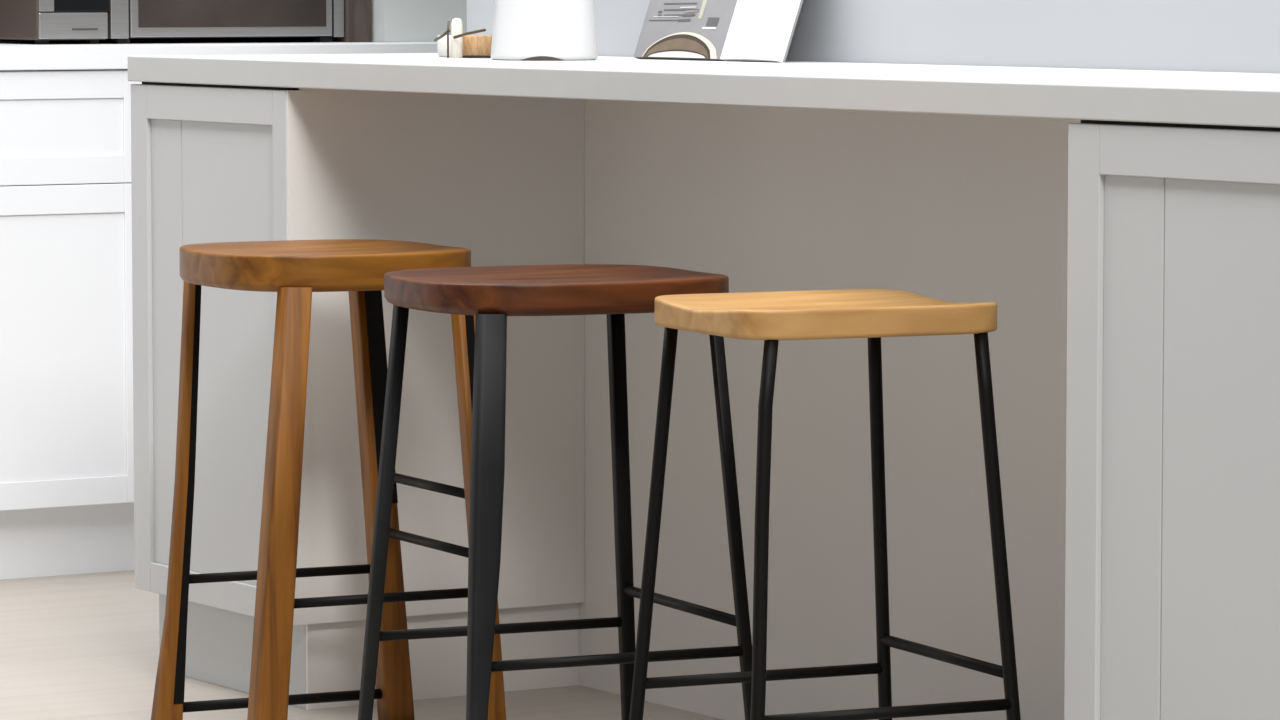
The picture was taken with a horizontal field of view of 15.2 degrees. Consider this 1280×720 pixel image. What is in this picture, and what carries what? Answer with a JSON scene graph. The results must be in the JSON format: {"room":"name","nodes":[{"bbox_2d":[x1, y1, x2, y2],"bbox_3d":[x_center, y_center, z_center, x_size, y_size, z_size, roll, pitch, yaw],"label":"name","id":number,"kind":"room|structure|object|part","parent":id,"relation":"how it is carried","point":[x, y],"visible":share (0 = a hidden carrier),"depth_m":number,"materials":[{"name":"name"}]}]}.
{"room":"kitchen","nodes":[
{"label":"kitchen","id":0,"kind":"room"},
{"bbox_2d":[0,570,723,719],"bbox_3d":[-0.093,0.770,4.240,7.700,0.050,10.700,-3,5,-32],"label":"floor","id":1,"kind":"structure","parent":0,"point":[74,646],"depth_m":7.49,"materials":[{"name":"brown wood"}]},
{"bbox_2d":[0,69,141,579],"bbox_3d":[-1.421,-0.070,8.724,0.904,0.916,0.600,-3,5,-32],"label":"base cabinet","id":2,"kind":"object","parent":1,"relation":"on","point":[67,439],"visible":0.82,"depth_m":8.62,"materials":[{"name":"white paint"}]},
{"bbox_3d":[-1.267,-0.014,8.482,0.900,0.579,0.020,-3,5,-32],"label":"door","id":3,"kind":"part","parent":2,"relation":"part of","materials":[{"name":"white paint"}]},
{"bbox_3d":[-1.267,-0.405,8.451,0.900,0.202,0.020,-3,5,-32],"label":"drawer","id":4,"kind":"part","parent":2,"relation":"part of","materials":[{"name":"white paint"}]},
{"bbox_2d":[131,82,305,708],"bbox_3d":[-0.401,0.032,7.412,0.596,0.921,0.513,-3,5,-32],"label":"base cabinet","id":5,"kind":"object","parent":1,"relation":"on","point":[209,162],"visible":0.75,"depth_m":7.27,"materials":[{"name":"grey paint"}]},
{"bbox_3d":[-0.397,-0.425,7.377,0.576,0.005,0.493,-3,5,-32],"label":"rail","id":6,"kind":"part","parent":5,"relation":"part of","materials":[{"name":"black metal"}]},
{"bbox_2d":[151,239,505,719],"bbox_3d":[-0.436,0.194,6.723,0.400,0.706,0.386,-2,5,-26],"label":"stool","id":7,"kind":"object","parent":1,"relation":"on","point":[293,269],"visible":0.81,"depth_m":6.64,"materials":[{"name":"brown wood"}]},
{"bbox_3d":[-0.659,0.209,6.813,0.080,0.663,0.028,-2,5,-26],"label":"leg","id":8,"kind":"part","parent":7,"relation":"part of","materials":[{"name":"brown wood"}]},
{"bbox_3d":[-0.491,0.233,6.505,0.092,0.663,0.041,-2,5,-26],"label":"leg","id":9,"kind":"part","parent":7,"relation":"part of","materials":[{"name":"brown wood"}]},
{"bbox_3d":[-0.440,-0.132,6.696,0.370,0.050,0.380,-2,5,-26],"label":"seat","id":10,"kind":"part","parent":7,"relation":"part of","materials":[{"name":"brown wood"}]},
{"bbox_3d":[-0.375,0.198,6.948,0.091,0.663,0.041,-2,5,-26],"label":"leg","id":11,"kind":"part","parent":7,"relation":"part of","materials":[{"name":"brown wood"}]},
{"bbox_3d":[-0.223,0.222,6.639,0.080,0.663,0.030,-2,5,-26],"label":"leg","id":12,"kind":"part","parent":7,"relation":"part of","materials":[{"name":"brown wood"}]},
{"bbox_2d":[286,88,584,709],"bbox_3d":[-0.305,0.050,7.179,0.507,0.920,0.023,-3,5,-32],"label":"panel","id":13,"kind":"object","parent":1,"relation":"on","point":[500,179],"visible":0.79,"depth_m":7.17,"materials":[{"name":"beige paint"}]},
{"bbox_2d":[358,264,751,719],"bbox_3d":[-0.109,0.242,6.130,0.416,0.704,0.425,-2,5,-24],"label":"stool","id":14,"kind":"object","parent":1,"relation":"on","point":[492,294],"visible":0.93,"depth_m":6.03,"materials":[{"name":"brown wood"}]},
{"bbox_3d":[-0.337,0.253,6.225,0.088,0.668,0.022,2,5,23],"label":"leg","id":15,"kind":"part","parent":14,"relation":"part of","materials":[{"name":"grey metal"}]},
{"bbox_3d":[-0.192,0.278,5.901,0.040,0.668,0.100,2,5,19],"label":"leg","id":16,"kind":"part","parent":14,"relation":"part of","materials":[{"name":"grey metal"}]},
{"bbox_3d":[-0.107,-0.089,6.106,0.409,0.041,0.376,-2,5,-24],"label":"seat","id":17,"kind":"part","parent":14,"relation":"part of","materials":[{"name":"brown wood"}]},
{"bbox_3d":[-0.022,0.241,6.366,0.025,0.668,0.091,2,5,20],"label":"leg","id":18,"kind":"part","parent":14,"relation":"part of","materials":[{"name":"black metal"}]},
{"bbox_3d":[0.124,0.267,6.041,0.086,0.668,0.018,2,5,22],"label":"leg","id":19,"kind":"part","parent":14,"relation":"part of","materials":[{"name":"black metal"}]},
{"bbox_2d":[629,289,1020,719],"bbox_3d":[0.216,0.279,5.661,0.377,0.704,0.375,-2,5,-24],"label":"stool","id":20,"kind":"object","parent":1,"relation":"on","point":[872,314],"visible":1,"depth_m":5.58,"materials":[{"name":"brown wood"}]},
{"bbox_3d":[0.008,0.290,5.742,0.079,0.670,0.017,1,5,18],"label":"leg","id":21,"kind":"part","parent":20,"relation":"part of","materials":[{"name":"black metal"}]},
{"bbox_3d":[0.136,0.313,5.454,0.020,0.670,0.079,2,5,24],"label":"leg","id":22,"kind":"part","parent":20,"relation":"part of","materials":[{"name":"black metal"}]},
{"bbox_3d":[0.216,-0.054,5.634,0.338,0.035,0.306,-2,5,-24],"label":"seat","id":23,"kind":"part","parent":20,"relation":"part of","materials":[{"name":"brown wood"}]},
{"bbox_3d":[0.296,0.280,5.870,0.017,0.670,0.079,2,5,24],"label":"leg","id":24,"kind":"part","parent":20,"relation":"part of","materials":[{"name":"black metal"}]},
{"bbox_3d":[0.425,0.303,5.582,0.079,0.670,0.017,1,5,18],"label":"leg","id":25,"kind":"part","parent":20,"relation":"part of","materials":[{"name":"black metal"}]},
{"bbox_2d":[579,100,1080,719],"bbox_3d":[0.427,0.098,6.572,0.088,0.920,1.980,-3,5,-32],"label":"panel","id":26,"kind":"object","parent":1,"relation":"on","point":[945,207],"visible":0.59,"depth_m":6.72,"materials":[{"name":"beige paint"}]},
{"bbox_2d":[1064,120,1279,719],"bbox_3d":[0.948,0.202,5.264,0.596,0.921,0.804,-3,5,-32],"label":"base cabinet","id":27,"kind":"object","parent":1,"relation":"on","point":[1172,542],"visible":1,"depth_m":5.28,"materials":[{"name":"grey paint"}]},
{"bbox_2d":[128,53,1279,127],"bbox_3d":[0.338,-0.354,6.198,0.604,0.039,3.302,-3,5,-32],"label":"countertop","id":28,"kind":"structure","parent":27,"relation":"on","point":[1154,96],"depth_m":6.03,"materials":[{"name":"white stone"}]},
{"bbox_2d":[434,18,485,57],"bbox_3d":[-0.270,-0.482,7.197,0.020,0.060,0.148,-3,5,-32],"label":"condiment caddy","id":29,"kind":"object","parent":28,"relation":"on","point":[457,34],"visible":1,"depth_m":7.20,"materials":[{"name":"white ceramic"}]},
{"bbox_2d":[437,35,450,56],"bbox_3d":[-0.282,-0.479,7.321,0.055,0.033,0.055,-3,5,-32],"label":"pot","id":30,"kind":"object","parent":29,"relation":"in","point":[441,43],"visible":0.27,"depth_m":7.30,"materials":[{"name":"white ceramic"}]},
{"bbox_3d":[-0.288,-0.482,7.210,0.004,0.056,0.003,1,5,13],"label":"rod","id":31,"kind":"part","parent":29,"relation":"part of","materials":[{"name":"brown metal"}]},
{"bbox_3d":[-0.275,-0.483,7.208,0.017,0.060,0.017,-3,5,-32],"label":"post","id":32,"kind":"part","parent":29,"relation":"part of","materials":[{"name":"white ceramic"}]},
{"bbox_2d":[463,35,491,57],"bbox_3d":[-0.243,-0.473,7.241,0.060,0.034,0.060,-3,5,-32],"label":"pot","id":33,"kind":"object","parent":28,"relation":"on","point":[474,46],"visible":0.84,"depth_m":7.21,"materials":[{"name":"beige wood"}]},
{"bbox_2d":[491,0,597,60],"bbox_3d":[-0.150,-0.584,7.050,0.157,0.286,0.192,-3,5,-32],"label":"jug","id":34,"kind":"object","parent":28,"relation":"on","point":[523,30],"visible":1,"depth_m":6.98,"materials":[{"name":"white ceramic"}]},
{"bbox_2d":[633,0,802,62],"bbox_3d":[0.133,-0.565,6.987,0.108,0.261,0.389,-3,5,-32],"label":"cookbook","id":35,"kind":"object","parent":28,"relation":"on","point":[701,30],"visible":0.99,"depth_m":6.96,"materials":[{"name":"grey paper"}]},
{"bbox_3d":[0.949,-0.256,5.234,0.576,0.005,0.785,-3,5,-32],"label":"rail","id":36,"kind":"part","parent":27,"relation":"part of","materials":[{"name":"black metal"}]},
{"bbox_3d":[-2.195,-0.032,8.241,0.918,0.916,0.600,-3,5,-32],"label":"base cabinet","id":37,"kind":"object","parent":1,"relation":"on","visible":0},
{"bbox_2d":[0,40,437,70],"bbox_3d":[-1.132,-0.563,8.871,3.450,0.043,0.623,-3,5,-32],"label":"countertop","id":38,"kind":"structure","parent":37,"relation":"on","point":[56,55],"depth_m":8.72,"materials":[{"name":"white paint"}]},
{"bbox_2d":[0,0,108,44],"bbox_3d":[-1.122,-0.766,8.878,0.142,0.360,0.344,-3,5,-32],"label":"coffee machine","id":39,"kind":"object","parent":38,"relation":"on","point":[37,21],"visible":1,"depth_m":8.75,"materials":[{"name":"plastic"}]},
{"bbox_3d":[-1.033,-0.780,8.735,0.138,0.290,0.007,-3,5,-32],"label":"display frame","id":40,"kind":"part","parent":39,"relation":"part of","materials":[{"name":"metal"}]},
{"bbox_3d":[-1.033,-0.609,8.749,0.138,0.048,0.006,-3,5,-32],"label":"panel","id":41,"kind":"part","parent":39,"relation":"part of","materials":[{"name":"metal"}]},
{"bbox_2d":[0,0,370,41],"bbox_3d":[-1.269,-1.028,8.827,1.510,0.890,0.460,-3,5,-32],"label":"wall cabinet","id":42,"kind":"object","parent":38,"relation":"on","point":[357,13],"visible":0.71,"depth_m":9.05,"materials":[{"name":"brown wood"}]},
{"bbox_3d":[-1.387,-1.023,9.014,1.408,0.850,0.020,-3,5,-32],"label":"panel","id":43,"kind":"part","parent":42,"relation":"part of","materials":[{"name":"brown wood"}]},
{"bbox_3d":[-0.651,-1.038,9.214,0.052,0.850,0.460,-3,5,-32],"label":"panel","id":44,"kind":"part","parent":42,"relation":"part of","materials":[{"name":"brown wood"}]},
{"bbox_2d":[49,0,343,43],"bbox_3d":[-0.859,-0.770,9.056,0.486,0.340,0.442,-3,5,-32],"label":"microwave","id":45,"kind":"object","parent":38,"relation":"on","point":[322,20],"visible":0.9,"depth_m":8.91,"materials":[{"name":"metal"}]},
{"bbox_3d":[-0.760,-0.751,8.913,0.420,0.300,0.015,-3,5,-32],"label":"door","id":46,"kind":"part","parent":45,"relation":"part of","materials":[{"name":"metal"}]},
{"bbox_3d":[-0.755,-0.746,8.907,0.390,0.255,0.002,-3,5,-32],"label":"door glass","id":47,"kind":"part","parent":45,"relation":"part of","materials":[{"name":"black glass"}]},
{"bbox_2d":[371,0,466,41],"bbox_3d":[0.053,-1.037,9.643,1.584,2.700,0.518,-3,5,-32],"label":"wall","id":48,"kind":"structure","parent":0,"point":[391,20],"depth_m":9.07,"materials":[{"name":"grey paint"}]},
{"bbox_2d":[467,0,1279,73],"bbox_3d":[0.992,-0.734,5.808,0.120,2.700,4.600,-3,5,-32],"label":"wall","id":49,"kind":"structure","parent":0,"point":[1240,36],"depth_m":6.48,"materials":[{"name":"grey paint"}]}
]}

